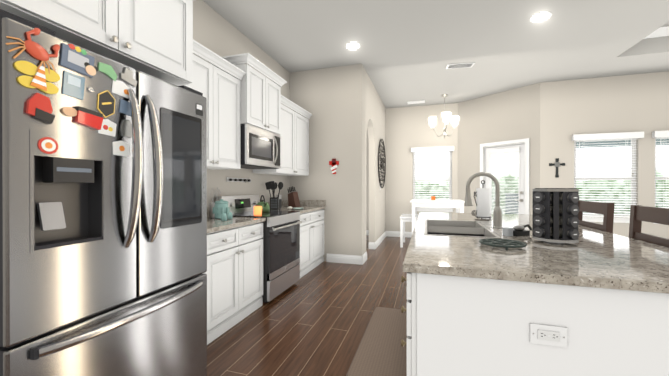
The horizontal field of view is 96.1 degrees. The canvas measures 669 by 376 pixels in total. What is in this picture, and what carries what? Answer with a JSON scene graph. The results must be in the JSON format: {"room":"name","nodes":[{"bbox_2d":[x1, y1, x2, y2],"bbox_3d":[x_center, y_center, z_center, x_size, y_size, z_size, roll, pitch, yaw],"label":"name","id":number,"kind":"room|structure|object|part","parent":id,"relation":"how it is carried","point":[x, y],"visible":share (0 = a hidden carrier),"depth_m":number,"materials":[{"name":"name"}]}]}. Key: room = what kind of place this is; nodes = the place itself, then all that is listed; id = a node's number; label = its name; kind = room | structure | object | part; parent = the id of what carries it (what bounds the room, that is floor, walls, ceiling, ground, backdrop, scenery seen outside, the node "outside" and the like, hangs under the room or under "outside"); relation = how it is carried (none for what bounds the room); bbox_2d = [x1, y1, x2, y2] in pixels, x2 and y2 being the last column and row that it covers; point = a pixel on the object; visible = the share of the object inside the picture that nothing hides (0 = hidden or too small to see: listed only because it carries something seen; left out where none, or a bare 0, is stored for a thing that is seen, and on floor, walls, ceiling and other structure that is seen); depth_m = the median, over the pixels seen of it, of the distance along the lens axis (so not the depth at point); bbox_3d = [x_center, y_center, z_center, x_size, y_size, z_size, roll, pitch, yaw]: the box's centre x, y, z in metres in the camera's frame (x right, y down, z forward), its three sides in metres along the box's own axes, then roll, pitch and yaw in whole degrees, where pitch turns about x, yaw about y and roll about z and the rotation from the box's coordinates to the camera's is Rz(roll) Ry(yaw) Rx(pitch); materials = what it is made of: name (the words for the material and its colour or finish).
{"room":"kitchen and dining room","nodes":[
{"label":"kitchen and dining room","id":0,"kind":"room"},
{"bbox_2d":[207,235,410,375],"bbox_3d":[2.824,1.234,1.425,9.240,0.050,10.740,0,0,17],"label":"floor","id":1,"kind":"structure","parent":0,"point":[315,321],"depth_m":2.71,"materials":[{"name":"brown wood"}]},
{"bbox_2d":[0,9,206,375],"bbox_3d":[-1.287,0.318,1.496,0.983,1.774,0.904,0,0,17],"label":"fridge","id":2,"kind":"object","parent":1,"relation":"on","point":[103,214],"visible":1,"depth_m":1.21,"materials":[{"name":"grey metal"}]},
{"bbox_3d":[-0.895,0.044,1.385,0.168,1.054,0.806,0,0,17],"label":"trim","id":3,"kind":"part","parent":2,"relation":"part of","materials":[{"name":"silver metal"}]},
{"bbox_2d":[203,232,211,344],"bbox_3d":[-1.315,0.776,2.219,0.619,0.860,0.408,0,0,17],"label":"base cabinet","id":4,"kind":"object","parent":1,"relation":"on","point":[209,238],"depth_m":2.31,"materials":[{"name":"white wood"}]},
{"bbox_2d":[212,224,262,340],"bbox_3d":[-1.155,0.774,2.734,0.619,0.860,0.910,0,0,17],"label":"base cabinet","id":5,"kind":"object","parent":1,"relation":"on","point":[237,253],"depth_m":2.63,"materials":[{"name":"white wood"}]},
{"bbox_2d":[207,216,265,235],"bbox_3d":[-1.186,0.322,2.592,0.643,0.035,1.200,0,0,17],"label":"countertop","id":6,"kind":"structure","parent":5,"relation":"on","point":[213,225],"depth_m":2.70,"materials":[{"name":"beige stone"}]},
{"bbox_2d":[209,187,220,217],"bbox_3d":[-1.224,0.147,3.105,0.154,0.310,0.116,0,0,17],"label":"crock","id":7,"kind":"object","parent":6,"relation":"on","point":[211,206],"visible":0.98,"depth_m":3.07,"materials":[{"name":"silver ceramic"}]},
{"bbox_2d":[213,199,229,218],"bbox_3d":[-1.132,0.206,3.014,0.156,0.192,0.156,0,0,17],"label":"canister","id":8,"kind":"object","parent":6,"relation":"on","point":[220,207],"visible":0.94,"depth_m":2.96,"materials":[{"name":"teal ceramic"}]},
{"bbox_2d":[221,212,229,220],"bbox_3d":[-1.030,0.269,2.804,0.053,0.068,0.053,0,0,5],"label":"salt","id":9,"kind":"object","parent":6,"relation":"on","point":[225,217],"depth_m":2.79,"materials":[{"name":"teal ceramic"}]},
{"bbox_2d":[216,195,301,302],"bbox_3d":[-0.842,0.630,3.517,0.701,1.082,0.757,0,0,17],"label":"range","id":10,"kind":"object","parent":1,"relation":"on","point":[281,250],"visible":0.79,"depth_m":3.34,"materials":[{"name":"grey metal"}]},
{"bbox_2d":[254,206,261,214],"bbox_3d":[-0.834,0.244,3.267,0.084,0.090,0.084,0,0,17],"label":"jar candle","id":11,"kind":"object","parent":10,"relation":"on","point":[257,210],"visible":1,"depth_m":3.23,"materials":[{"name":"orange wax"}]},
{"bbox_2d":[256,195,269,211],"bbox_3d":[-0.866,0.186,3.659,0.206,0.203,0.189,0,0,17],"label":"tea kettle","id":12,"kind":"object","parent":10,"relation":"on","point":[265,206],"visible":0.88,"depth_m":3.61,"materials":[{"name":"green metal"}]},
{"bbox_2d":[264,208,323,277],"bbox_3d":[-0.625,0.768,4.444,0.619,0.860,1.126,0,0,17],"label":"base cabinet","id":13,"kind":"object","parent":1,"relation":"on","point":[312,225],"depth_m":4.35,"materials":[{"name":"white wood"}]},
{"bbox_2d":[278,204,319,211],"bbox_3d":[-0.614,0.316,4.438,0.643,0.035,1.129,0,0,17],"label":"countertop","id":14,"kind":"structure","parent":13,"relation":"on","point":[307,207],"depth_m":4.38,"materials":[{"name":"beige stone"}]},
{"bbox_2d":[265,181,282,209],"bbox_3d":[-0.864,0.100,4.154,0.288,0.396,0.208,0,0,17],"label":"utensil holder","id":15,"kind":"object","parent":14,"relation":"on","point":[274,200],"visible":1,"depth_m":4.13,"materials":[{"name":"black metal"}]},
{"bbox_2d":[276,195,281,207],"bbox_3d":[-0.817,0.197,4.403,0.086,0.200,0.086,0,0,17],"label":"steel canister","id":16,"kind":"object","parent":14,"relation":"on","point":[280,201],"visible":0.56,"depth_m":4.38,"materials":[{"name":"grey metal"}]},
{"bbox_2d":[287,186,300,206],"bbox_3d":[-0.644,0.135,4.730,0.203,0.322,0.110,0,0,37],"label":"knife block","id":17,"kind":"object","parent":14,"relation":"on","point":[293,199],"visible":1,"depth_m":4.69,"materials":[{"name":"brown wood"}]},
{"bbox_2d":[346,307,406,375],"bbox_3d":[0.443,1.198,2.401,0.425,0.013,1.185,0,0,17],"label":"floor mat","id":18,"kind":"object","parent":1,"relation":"on","point":[381,351],"visible":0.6,"depth_m":2.25,"materials":[{"name":"brown"}]},
{"bbox_2d":[400,214,417,247],"bbox_3d":[1.566,0.881,6.284,0.340,0.619,0.680,0,0,17],"label":"bench","id":19,"kind":"object","parent":1,"relation":"on","point":[404,218],"visible":0.75,"depth_m":6.02,"materials":[{"name":"white paint"}]},
{"bbox_2d":[410,199,464,233],"bbox_3d":[2.072,0.719,6.111,0.990,0.944,0.950,0,0,17],"label":"dining table","id":20,"kind":"object","parent":1,"relation":"on","point":[457,205],"visible":0.5,"depth_m":5.72,"materials":[{"name":"white paint"}]},
{"bbox_2d":[415,200,458,200],"bbox_3d":[1.994,0.246,5.856,0.830,0.003,0.300,0,0,17],"label":"placemats","id":21,"kind":"object","parent":20,"relation":"on","point":[435,200],"visible":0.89,"depth_m":5.87,"materials":[{"name":"white fabric"}]},
{"bbox_2d":[401,221,668,375],"bbox_3d":[1.160,0.773,2.360,1.052,0.863,2.638,0,0,17],"label":"kitchen island","id":22,"kind":"object","parent":1,"relation":"on","point":[593,302],"depth_m":1.12,"materials":[{"name":"white wood"}]},
{"bbox_2d":[403,212,668,295],"bbox_3d":[1.294,0.323,2.323,1.295,0.035,2.685,0,0,17],"label":"island countertop","id":23,"kind":"structure","parent":22,"relation":"on","point":[600,259],"depth_m":1.30,"materials":[{"name":"beige stone"}]},
{"bbox_2d":[425,220,496,235],"bbox_3d":[0.943,0.420,2.356,0.453,0.236,0.938,0,0,17],"label":"sink","id":24,"kind":"object","parent":23,"relation":"in","point":[432,227],"depth_m":2.38,"materials":[{"name":"silver metal"}]},
{"bbox_2d":[471,180,490,218],"bbox_3d":[1.464,0.112,3.005,0.184,0.381,0.150,0,0,17],"label":"paper towel holder","id":25,"kind":"object","parent":23,"relation":"on","point":[482,200],"visible":0.98,"depth_m":2.95,"materials":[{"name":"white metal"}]},
{"bbox_2d":[465,172,504,227],"bbox_3d":[1.158,0.090,2.353,0.271,0.428,0.101,0,0,17],"label":"faucet","id":26,"kind":"object","parent":23,"relation":"on","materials":[{"name":"silver metal"}]},
{"bbox_2d":[479,238,526,249],"bbox_3d":[0.887,0.296,1.593,0.222,0.022,0.222,0,0,17],"label":"trivet","id":27,"kind":"object","parent":23,"relation":"on","point":[506,244],"visible":1,"depth_m":1.57,"materials":[{"name":"grey metal"}]},
{"bbox_2d":[502,224,531,235],"bbox_3d":[1.206,0.272,1.959,0.235,0.068,0.070,0,0,-18],"label":"dish brush","id":28,"kind":"object","parent":23,"relation":"on","point":[518,230],"visible":1,"depth_m":1.93,"materials":[{"name":"black plastic"}]},
{"bbox_2d":[532,188,578,242],"bbox_3d":[1.256,0.154,1.719,0.207,0.306,0.207,0,0,31],"label":"spice rack","id":29,"kind":"object","parent":23,"relation":"on","point":[555,219],"visible":1,"depth_m":1.65,"materials":[{"name":"grey plastic"}]},
{"bbox_2d":[578,200,614,232],"bbox_3d":[1.832,0.655,2.413,0.472,1.099,0.463,0,0,17],"label":"bar chair","id":30,"kind":"object","parent":1,"relation":"on","point":[606,210],"visible":0.15,"depth_m":2.26,"materials":[{"name":"brown wood"}]},
{"bbox_2d":[629,205,668,247],"bbox_3d":[1.630,0.657,1.761,0.465,1.099,0.455,0,0,17],"label":"bar chair","id":31,"kind":"object","parent":1,"relation":"on","point":[639,214],"visible":0.15,"depth_m":1.76,"materials":[{"name":"brown wood"}]},
{"bbox_2d":[193,0,668,261],"bbox_3d":[2.824,-0.561,1.419,9.240,3.540,10.740,0,0,17],"label":"wall","id":32,"kind":"structure","parent":0,"point":[353,120],"depth_m":5.20,"materials":[{"name":"beige paint"}]},
{"bbox_2d":[0,0,195,87],"bbox_3d":[-1.411,-0.901,1.530,0.839,0.520,0.944,0,0,17],"label":"upper cabinet","id":33,"kind":"object","parent":32,"relation":"attached to","point":[154,38],"depth_m":1.48,"materials":[{"name":"white wood"}]},
{"bbox_2d":[191,52,240,169],"bbox_3d":[-1.284,-0.661,2.770,0.348,0.930,0.912,0,0,17],"label":"upper cabinet","id":34,"kind":"object","parent":32,"relation":"attached to","point":[221,90],"depth_m":2.86,"materials":[{"name":"white wood"}]},
{"bbox_2d":[226,177,250,182],"bbox_3d":[-1.156,-0.096,3.701,0.045,0.057,0.500,0,0,17],"label":"hook rail","id":35,"kind":"object","parent":32,"relation":"attached to","point":[230,179],"visible":1,"depth_m":3.67,"materials":[{"name":"silver metal"}]},
{"bbox_2d":[207,200,287,215],"bbox_3d":[-1.203,0.251,3.590,0.020,0.100,3.097,0,0,17],"label":"backsplash","id":36,"kind":"structure","parent":32,"relation":"attached to","point":[284,202],"depth_m":4.79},
{"bbox_2d":[220,60,283,135],"bbox_3d":[-1.002,-0.989,3.561,0.418,0.620,0.760,0,0,17],"label":"upper cabinet","id":37,"kind":"object","parent":32,"relation":"attached to","point":[261,99],"depth_m":3.37,"materials":[{"name":"white wood"}]},
{"bbox_2d":[240,124,280,168],"bbox_3d":[-0.978,-0.459,3.555,0.466,0.429,0.756,0,0,17],"label":"over-the-range microwave","id":38,"kind":"object","parent":37,"relation":"attached to","point":[260,148],"visible":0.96,"depth_m":3.40,"materials":[{"name":"grey metal"}]},
{"bbox_2d":[253,104,308,175],"bbox_3d":[-0.755,-0.667,4.478,0.348,0.930,1.128,0,0,17],"label":"upper cabinet","id":39,"kind":"object","parent":32,"relation":"attached to","point":[294,145],"depth_m":4.43,"materials":[{"name":"white wood"}]},
{"bbox_2d":[299,200,325,207],"bbox_3d":[-0.440,0.246,4.965,0.623,0.100,0.020,0,0,17],"label":"backsplash","id":40,"kind":"structure","parent":32,"relation":"attached to","point":[319,203],"depth_m":4.90,"materials":[{"name":"beige stone"}]},
{"bbox_2d":[329,158,338,173],"bbox_3d":[-0.008,-0.348,4.832,0.164,0.250,0.015,0,0,17],"label":"wall cross","id":41,"kind":"object","parent":32,"relation":"attached to","point":[334,163],"visible":1,"depth_m":4.83,"materials":[{"name":"red"}]},
{"bbox_2d":[326,230,411,264],"bbox_3d":[3.958,1.128,5.085,9.000,0.135,2.837,0,0,17],"label":"baseboard","id":42,"kind":"structure","parent":32,"relation":"attached to","point":[348,259],"depth_m":4.85,"materials":[{"name":"white wood"}]},
{"bbox_2d":[378,139,385,187],"bbox_3d":[1.046,-0.540,6.639,0.030,1.092,1.092,0,0,17],"label":"wall art","id":43,"kind":"object","parent":32,"relation":"attached to","point":[380,166],"visible":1,"depth_m":6.54,"materials":[{"name":"grey metal"}]},
{"bbox_2d":[411,146,453,211],"bbox_3d":[2.300,-0.202,7.097,0.958,1.511,0.175,0,0,17],"label":"dining room window","id":44,"kind":"structure","parent":32,"relation":"in","point":[449,149],"depth_m":7.07,"materials":[{"name":"white"}]},
{"bbox_2d":[480,138,529,213],"bbox_3d":[3.460,0.123,6.125,0.144,2.138,0.956,0,0,-36],"label":"door","id":45,"kind":"structure","parent":32,"relation":"in","point":[520,148],"depth_m":6.00,"materials":[{"name":"white wood"}]},
{"bbox_2d":[549,158,564,176],"bbox_3d":[4.055,-0.366,5.477,0.248,0.348,0.018,0,0,17],"label":"wall cross","id":46,"kind":"object","parent":32,"relation":"attached to","point":[557,164],"visible":1,"depth_m":5.47,"materials":[{"name":"grey metal"}]},
{"bbox_2d":[572,132,643,222],"bbox_3d":[4.755,-0.175,5.290,0.998,1.551,0.175,0,0,17],"label":"living room window","id":47,"kind":"structure","parent":32,"relation":"in","point":[625,136],"depth_m":5.25,"materials":[{"name":"white plastic"}]},
{"bbox_2d":[644,26,668,38],"bbox_3d":[5.849,-2.210,3.893,3.270,0.100,0.100,0,0,17],"label":"crown molding","id":48,"kind":"structure","parent":32,"relation":"attached to","point":[661,32],"depth_m":4.23,"materials":[{"name":"white"}]},
{"bbox_2d":[652,130,668,223],"bbox_3d":[5.844,-0.174,4.952,0.998,1.551,0.175,0,0,17],"label":"living room window","id":49,"kind":"structure","parent":32,"relation":"in","point":[660,134],"depth_m":5.06,"materials":[{"name":"white plastic"}]},
{"bbox_2d":[203,0,668,108],"bbox_3d":[2.824,-2.116,1.413,9.240,0.370,10.740,0,0,17],"label":"ceiling","id":50,"kind":"structure","parent":0,"point":[406,52],"depth_m":3.96,"materials":[{"name":"paint"}]},
{"bbox_2d":[345,42,360,49],"bbox_3d":[0.252,-1.934,4.095,0.208,0.012,0.208,0,0,17],"label":"recessed light","id":51,"kind":"object","parent":50,"relation":"in","point":[352,45],"visible":1,"depth_m":4.10,"materials":[{"name":"white"}]},
{"bbox_2d":[407,100,424,103],"bbox_3d":[1.851,-1.943,6.824,0.380,0.014,0.200,0,0,17],"label":"ceiling vent","id":52,"kind":"object","parent":50,"relation":"in","point":[415,102],"visible":0.93,"depth_m":6.81,"materials":[{"name":"white metal"}]},
{"bbox_2d":[428,94,458,137],"bbox_3d":[2.284,-1.496,6.268,0.622,0.903,0.579,0,0,17],"label":"chandelier","id":53,"kind":"object","parent":50,"relation":"hanging from","point":[446,119],"visible":1,"depth_m":6.32,"materials":[{"name":"white glass"}]},
{"bbox_2d":[446,62,474,68],"bbox_3d":[1.987,-1.933,4.762,0.400,0.019,0.170,0,0,9],"label":"ceiling vent","id":54,"kind":"object","parent":50,"relation":"in","point":[460,65],"visible":0.98,"depth_m":4.74,"materials":[{"name":"white metal"}]},
{"bbox_2d":[530,12,551,21],"bbox_3d":[2.329,-1.932,3.399,0.208,0.012,0.208,0,0,17],"label":"recessed light","id":55,"kind":"object","parent":50,"relation":"in","point":[541,16],"visible":1,"depth_m":3.40,"materials":[{"name":"white"}]},
{"label":"outside","id":56,"kind":"structure","parent":0,"visible":0},
{"bbox_2d":[415,138,668,214],"bbox_3d":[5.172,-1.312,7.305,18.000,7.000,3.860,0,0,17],"label":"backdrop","id":57,"kind":"structure","parent":56,"point":[436,156],"depth_m":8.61,"materials":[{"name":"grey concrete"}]}
]}

